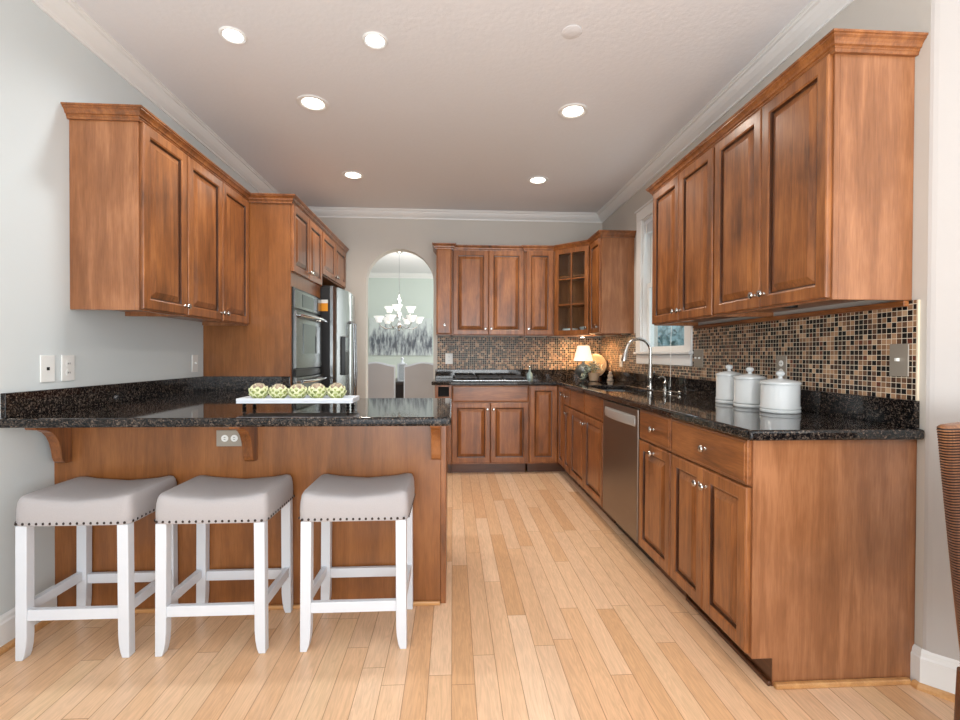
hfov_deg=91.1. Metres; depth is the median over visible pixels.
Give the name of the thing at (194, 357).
light switch
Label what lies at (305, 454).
base cabinet
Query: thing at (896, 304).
rail
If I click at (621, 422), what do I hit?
dishwasher
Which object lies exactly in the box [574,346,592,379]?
table lamp
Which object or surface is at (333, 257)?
upper cabinet
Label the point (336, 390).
artichoke
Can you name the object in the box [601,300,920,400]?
tile backsplash
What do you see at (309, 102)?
recessed light
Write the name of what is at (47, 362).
phone jack plate
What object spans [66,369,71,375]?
receptacle
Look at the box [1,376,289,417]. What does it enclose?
backsplash
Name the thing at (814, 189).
upper cabinet
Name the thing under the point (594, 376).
potted plant
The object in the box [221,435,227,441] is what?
receptacle
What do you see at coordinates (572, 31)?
cover plate
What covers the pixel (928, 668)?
baseboard
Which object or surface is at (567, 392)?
base cabinet
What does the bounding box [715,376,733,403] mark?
jar
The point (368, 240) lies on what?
wall
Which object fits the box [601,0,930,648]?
wall
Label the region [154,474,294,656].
bar stool
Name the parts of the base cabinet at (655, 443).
drawer, door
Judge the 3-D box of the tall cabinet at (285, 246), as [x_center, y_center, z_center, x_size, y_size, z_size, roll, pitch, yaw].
[-1.667,-0.010,3.759,0.661,2.271,0.761,0,1,-3]
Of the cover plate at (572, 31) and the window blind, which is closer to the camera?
the cover plate at (572, 31)
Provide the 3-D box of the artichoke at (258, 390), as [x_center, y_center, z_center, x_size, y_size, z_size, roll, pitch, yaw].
[-1.046,0.149,2.224,0.093,0.079,0.092,0,1,-3]
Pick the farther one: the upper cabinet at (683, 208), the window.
the window
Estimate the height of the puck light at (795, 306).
0.012 m
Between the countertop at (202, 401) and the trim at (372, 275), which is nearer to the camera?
the countertop at (202, 401)
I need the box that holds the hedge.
[658,326,683,345]
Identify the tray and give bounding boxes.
[236,395,358,409]
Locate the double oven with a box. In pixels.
[292,287,327,395]
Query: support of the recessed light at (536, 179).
in the ceiling
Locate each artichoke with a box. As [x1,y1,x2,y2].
[248,383,268,397]
[268,384,288,397]
[288,384,307,397]
[307,383,326,397]
[327,383,346,397]
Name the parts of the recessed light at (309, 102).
bulb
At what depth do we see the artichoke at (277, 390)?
2.20 m
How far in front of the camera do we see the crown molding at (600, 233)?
4.82 m
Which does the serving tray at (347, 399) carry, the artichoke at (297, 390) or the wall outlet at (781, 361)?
the artichoke at (297, 390)
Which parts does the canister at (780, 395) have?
lid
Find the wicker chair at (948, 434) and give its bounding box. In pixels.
[936,422,959,719]
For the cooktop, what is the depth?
4.76 m
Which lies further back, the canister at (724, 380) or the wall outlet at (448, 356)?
the wall outlet at (448, 356)
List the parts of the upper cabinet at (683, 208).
door, door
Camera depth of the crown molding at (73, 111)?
2.45 m
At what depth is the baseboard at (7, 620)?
1.88 m
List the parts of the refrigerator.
door, dispenser panel, door, handle, handle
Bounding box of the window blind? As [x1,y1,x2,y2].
[638,216,671,386]
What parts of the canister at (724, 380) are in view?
lid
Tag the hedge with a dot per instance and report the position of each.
(666, 336)
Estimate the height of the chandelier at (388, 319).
1.209 m
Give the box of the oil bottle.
[527,365,532,379]
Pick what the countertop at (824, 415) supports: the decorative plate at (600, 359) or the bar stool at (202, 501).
the decorative plate at (600, 359)
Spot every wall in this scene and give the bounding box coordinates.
[0,0,258,615]
[318,217,601,436]
[368,278,433,377]
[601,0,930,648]
[923,0,959,660]
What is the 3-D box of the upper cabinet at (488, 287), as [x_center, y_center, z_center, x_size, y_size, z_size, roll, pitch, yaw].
[0.081,-0.704,5.033,0.760,0.896,0.344,0,1,-3]
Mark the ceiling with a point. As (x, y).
(461, 103)
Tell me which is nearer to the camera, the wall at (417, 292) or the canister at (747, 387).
the canister at (747, 387)
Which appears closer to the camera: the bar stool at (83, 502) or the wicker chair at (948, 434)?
the wicker chair at (948, 434)
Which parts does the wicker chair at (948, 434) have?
leg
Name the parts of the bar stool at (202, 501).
leg, leg, seat, nailhead trim, leg, leg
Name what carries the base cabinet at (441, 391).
on the floor
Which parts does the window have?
sash, sill, sash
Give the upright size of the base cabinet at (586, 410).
0.876 m
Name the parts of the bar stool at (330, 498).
leg, leg, nailhead trim, seat, leg, leg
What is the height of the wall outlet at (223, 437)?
0.074 m
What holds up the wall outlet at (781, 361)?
attached to the tile backsplash at (846, 353)
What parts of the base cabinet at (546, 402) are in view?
door, door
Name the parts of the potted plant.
pot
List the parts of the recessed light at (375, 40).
bulb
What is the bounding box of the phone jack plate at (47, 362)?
[40,355,54,382]
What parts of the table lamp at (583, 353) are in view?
lamp shade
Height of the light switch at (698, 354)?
0.118 m
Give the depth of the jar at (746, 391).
2.33 m
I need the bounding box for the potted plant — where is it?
[580,360,603,380]
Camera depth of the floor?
1.83 m
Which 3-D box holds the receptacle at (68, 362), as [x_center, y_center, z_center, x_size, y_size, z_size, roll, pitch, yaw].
[-1.901,0.016,2.176,0.002,0.031,0.031,0,1,-3]
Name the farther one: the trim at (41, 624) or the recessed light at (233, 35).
the recessed light at (233, 35)
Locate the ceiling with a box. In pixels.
[74,0,811,272]
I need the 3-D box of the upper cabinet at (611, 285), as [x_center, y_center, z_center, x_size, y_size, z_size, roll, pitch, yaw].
[1.233,-0.694,4.492,0.353,0.896,0.339,0,1,-3]
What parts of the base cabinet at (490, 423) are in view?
door, drawer, door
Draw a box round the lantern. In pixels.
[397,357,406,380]
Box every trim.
[0,620,52,654]
[31,0,853,222]
[369,273,432,278]
[910,679,954,702]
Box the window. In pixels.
[633,198,692,365]
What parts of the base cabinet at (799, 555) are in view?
door, knob, knob, knob, drawer, door, shoe moulding, shoe moulding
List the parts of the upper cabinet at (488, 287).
door, door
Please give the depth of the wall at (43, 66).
2.05 m
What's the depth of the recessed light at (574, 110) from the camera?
3.01 m
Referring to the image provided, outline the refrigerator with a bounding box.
[320,285,357,395]
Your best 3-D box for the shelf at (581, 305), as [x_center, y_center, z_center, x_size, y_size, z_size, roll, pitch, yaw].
[1.022,-0.568,4.895,0.383,0.015,0.230,1,1,40]
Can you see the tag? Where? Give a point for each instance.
(324, 303)
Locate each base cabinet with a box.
[24,426,447,613]
[435,385,451,472]
[451,385,528,472]
[525,385,573,480]
[563,388,579,486]
[570,389,636,522]
[638,409,687,596]
[670,418,916,689]
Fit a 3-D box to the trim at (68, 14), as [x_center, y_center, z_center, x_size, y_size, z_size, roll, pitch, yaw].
[0.680,-1.534,0.825,5.000,0.085,8.800,0,1,-3]
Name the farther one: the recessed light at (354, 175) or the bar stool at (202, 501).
the recessed light at (354, 175)
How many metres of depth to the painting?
9.09 m
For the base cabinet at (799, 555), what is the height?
0.876 m
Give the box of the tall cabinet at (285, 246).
[203,203,321,386]
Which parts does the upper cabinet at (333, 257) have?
door, door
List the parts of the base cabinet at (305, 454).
shoe moulding, panel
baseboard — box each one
[0,585,56,646]
[910,644,959,693]
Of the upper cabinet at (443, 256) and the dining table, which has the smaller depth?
the upper cabinet at (443, 256)
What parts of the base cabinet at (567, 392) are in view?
drawer, door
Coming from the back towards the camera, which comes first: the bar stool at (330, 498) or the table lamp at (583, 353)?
the table lamp at (583, 353)
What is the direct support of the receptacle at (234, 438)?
attached to the wall outlet at (223, 437)
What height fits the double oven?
1.262 m
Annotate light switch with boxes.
[192,355,197,371]
[694,349,702,366]
[889,344,908,376]
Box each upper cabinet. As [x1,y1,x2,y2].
[69,120,191,316]
[142,156,248,325]
[320,231,345,288]
[436,248,451,335]
[452,250,524,336]
[522,251,553,336]
[554,246,602,336]
[589,237,633,334]
[652,147,735,325]
[714,54,914,316]
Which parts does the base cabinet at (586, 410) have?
drawer, door, door, drawer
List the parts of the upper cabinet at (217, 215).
door, door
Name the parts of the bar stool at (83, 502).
leg, leg, nailhead trim, seat, leg, leg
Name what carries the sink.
in the countertop at (824, 415)
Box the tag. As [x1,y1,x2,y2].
[321,300,327,310]
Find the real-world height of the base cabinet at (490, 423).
0.876 m
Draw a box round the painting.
[369,318,431,355]
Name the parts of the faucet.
spout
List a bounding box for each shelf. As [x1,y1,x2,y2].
[559,274,583,280]
[559,304,583,307]
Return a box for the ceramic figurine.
[607,371,613,380]
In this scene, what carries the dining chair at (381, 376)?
on the floor
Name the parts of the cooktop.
trim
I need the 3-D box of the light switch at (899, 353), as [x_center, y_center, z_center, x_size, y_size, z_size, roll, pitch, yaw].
[1.550,0.001,1.748,0.018,0.120,0.074,0,1,-3]
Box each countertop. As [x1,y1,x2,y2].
[0,376,451,427]
[431,369,924,440]
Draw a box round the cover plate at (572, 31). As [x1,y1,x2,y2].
[562,25,581,38]
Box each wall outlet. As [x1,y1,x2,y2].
[61,355,74,380]
[216,430,241,445]
[445,353,452,363]
[619,355,621,366]
[776,356,786,378]
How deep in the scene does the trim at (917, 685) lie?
1.63 m
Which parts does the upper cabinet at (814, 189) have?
door, knob, knob, door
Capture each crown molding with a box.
[60,102,348,252]
[432,230,635,254]
[646,28,928,195]
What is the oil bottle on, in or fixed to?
on the countertop at (824, 415)
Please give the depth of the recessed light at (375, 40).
2.34 m
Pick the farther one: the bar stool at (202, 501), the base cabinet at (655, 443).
the base cabinet at (655, 443)
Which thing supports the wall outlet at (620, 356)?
attached to the tile backsplash at (846, 353)
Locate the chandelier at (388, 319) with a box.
[374,252,423,330]
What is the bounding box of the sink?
[600,389,635,391]
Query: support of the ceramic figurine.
on the countertop at (824, 415)
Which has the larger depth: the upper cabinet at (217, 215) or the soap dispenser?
the soap dispenser
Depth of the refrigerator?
4.29 m
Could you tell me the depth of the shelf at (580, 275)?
4.89 m
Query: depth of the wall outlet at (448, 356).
5.17 m
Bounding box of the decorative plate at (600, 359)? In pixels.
[585,354,606,379]
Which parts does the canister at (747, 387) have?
lid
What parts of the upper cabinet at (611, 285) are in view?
door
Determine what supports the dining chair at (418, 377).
on the floor
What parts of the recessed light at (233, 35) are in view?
bulb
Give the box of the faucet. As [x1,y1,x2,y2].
[621,337,654,387]
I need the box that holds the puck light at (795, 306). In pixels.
[782,305,797,308]
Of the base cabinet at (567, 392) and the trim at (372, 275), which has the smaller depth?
the base cabinet at (567, 392)
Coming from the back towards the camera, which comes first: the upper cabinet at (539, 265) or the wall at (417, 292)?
the wall at (417, 292)
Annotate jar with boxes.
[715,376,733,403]
[733,379,760,407]
[759,384,801,413]
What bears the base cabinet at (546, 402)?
on the floor
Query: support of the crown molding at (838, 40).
attached to the upper cabinet at (683, 208)
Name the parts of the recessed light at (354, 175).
bulb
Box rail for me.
[694,300,908,328]
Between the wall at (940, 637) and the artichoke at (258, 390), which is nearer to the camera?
the wall at (940, 637)
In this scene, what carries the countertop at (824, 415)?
on the base cabinet at (546, 402)
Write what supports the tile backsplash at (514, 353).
attached to the wall at (368, 240)
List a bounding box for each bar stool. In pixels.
[14,476,177,660]
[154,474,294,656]
[298,473,415,651]
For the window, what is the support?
in the wall at (887, 15)
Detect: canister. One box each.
[715,365,741,403]
[733,367,766,407]
[759,371,801,413]
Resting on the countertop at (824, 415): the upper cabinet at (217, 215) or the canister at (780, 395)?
the canister at (780, 395)
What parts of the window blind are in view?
cord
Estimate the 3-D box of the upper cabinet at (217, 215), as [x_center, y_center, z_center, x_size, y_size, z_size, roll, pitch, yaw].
[-1.771,-0.690,2.967,0.357,0.896,0.788,0,1,-3]
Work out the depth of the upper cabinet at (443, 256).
4.80 m
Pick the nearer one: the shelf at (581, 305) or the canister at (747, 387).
the canister at (747, 387)
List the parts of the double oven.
control panel, oven door, oven door, handle, handle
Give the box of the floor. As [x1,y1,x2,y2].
[0,469,954,719]
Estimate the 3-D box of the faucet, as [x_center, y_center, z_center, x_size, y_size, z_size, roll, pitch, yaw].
[1.256,0.021,3.715,0.266,0.402,0.119,0,1,-3]
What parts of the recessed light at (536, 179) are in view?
bulb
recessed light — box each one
[218,26,246,43]
[297,95,328,111]
[342,171,363,179]
[362,32,387,48]
[527,176,548,183]
[558,103,587,118]
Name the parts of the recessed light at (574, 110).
bulb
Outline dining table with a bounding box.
[395,378,403,397]
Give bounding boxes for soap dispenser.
[658,376,667,390]
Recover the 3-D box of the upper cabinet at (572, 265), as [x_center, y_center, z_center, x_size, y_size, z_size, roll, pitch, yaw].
[1.007,-0.699,4.874,0.421,0.896,0.321,1,1,40]
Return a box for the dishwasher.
[603,400,653,563]
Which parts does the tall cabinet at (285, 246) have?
door, door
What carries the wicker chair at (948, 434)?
on the floor
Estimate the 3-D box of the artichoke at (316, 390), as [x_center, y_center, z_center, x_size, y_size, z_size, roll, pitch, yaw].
[-0.774,0.150,2.242,0.092,0.079,0.093,1,1,43]
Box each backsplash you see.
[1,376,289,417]
[437,336,600,369]
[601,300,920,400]
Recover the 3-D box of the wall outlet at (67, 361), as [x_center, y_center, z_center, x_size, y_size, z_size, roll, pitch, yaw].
[-1.903,0.037,2.176,0.009,0.118,0.072,0,1,-3]
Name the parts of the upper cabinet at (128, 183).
door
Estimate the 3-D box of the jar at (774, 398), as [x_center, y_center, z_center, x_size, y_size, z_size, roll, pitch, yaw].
[1.375,0.175,2.157,0.163,0.128,0.163,0,1,-3]
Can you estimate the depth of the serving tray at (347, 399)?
2.16 m
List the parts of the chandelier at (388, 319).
lamp shade, lamp shade, lamp shade, lamp shade, stem, lamp shade, lamp shade, lamp shade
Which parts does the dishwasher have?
handle, door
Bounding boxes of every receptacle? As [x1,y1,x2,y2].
[66,360,71,366]
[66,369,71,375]
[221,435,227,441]
[231,435,237,441]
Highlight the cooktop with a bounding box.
[453,375,527,380]
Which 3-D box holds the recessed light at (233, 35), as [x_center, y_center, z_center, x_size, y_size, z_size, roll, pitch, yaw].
[-1.215,-1.594,2.317,0.125,0.008,0.125,0,1,-3]
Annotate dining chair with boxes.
[368,362,394,397]
[404,362,432,397]
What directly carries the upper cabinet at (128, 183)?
attached to the wall at (43, 66)

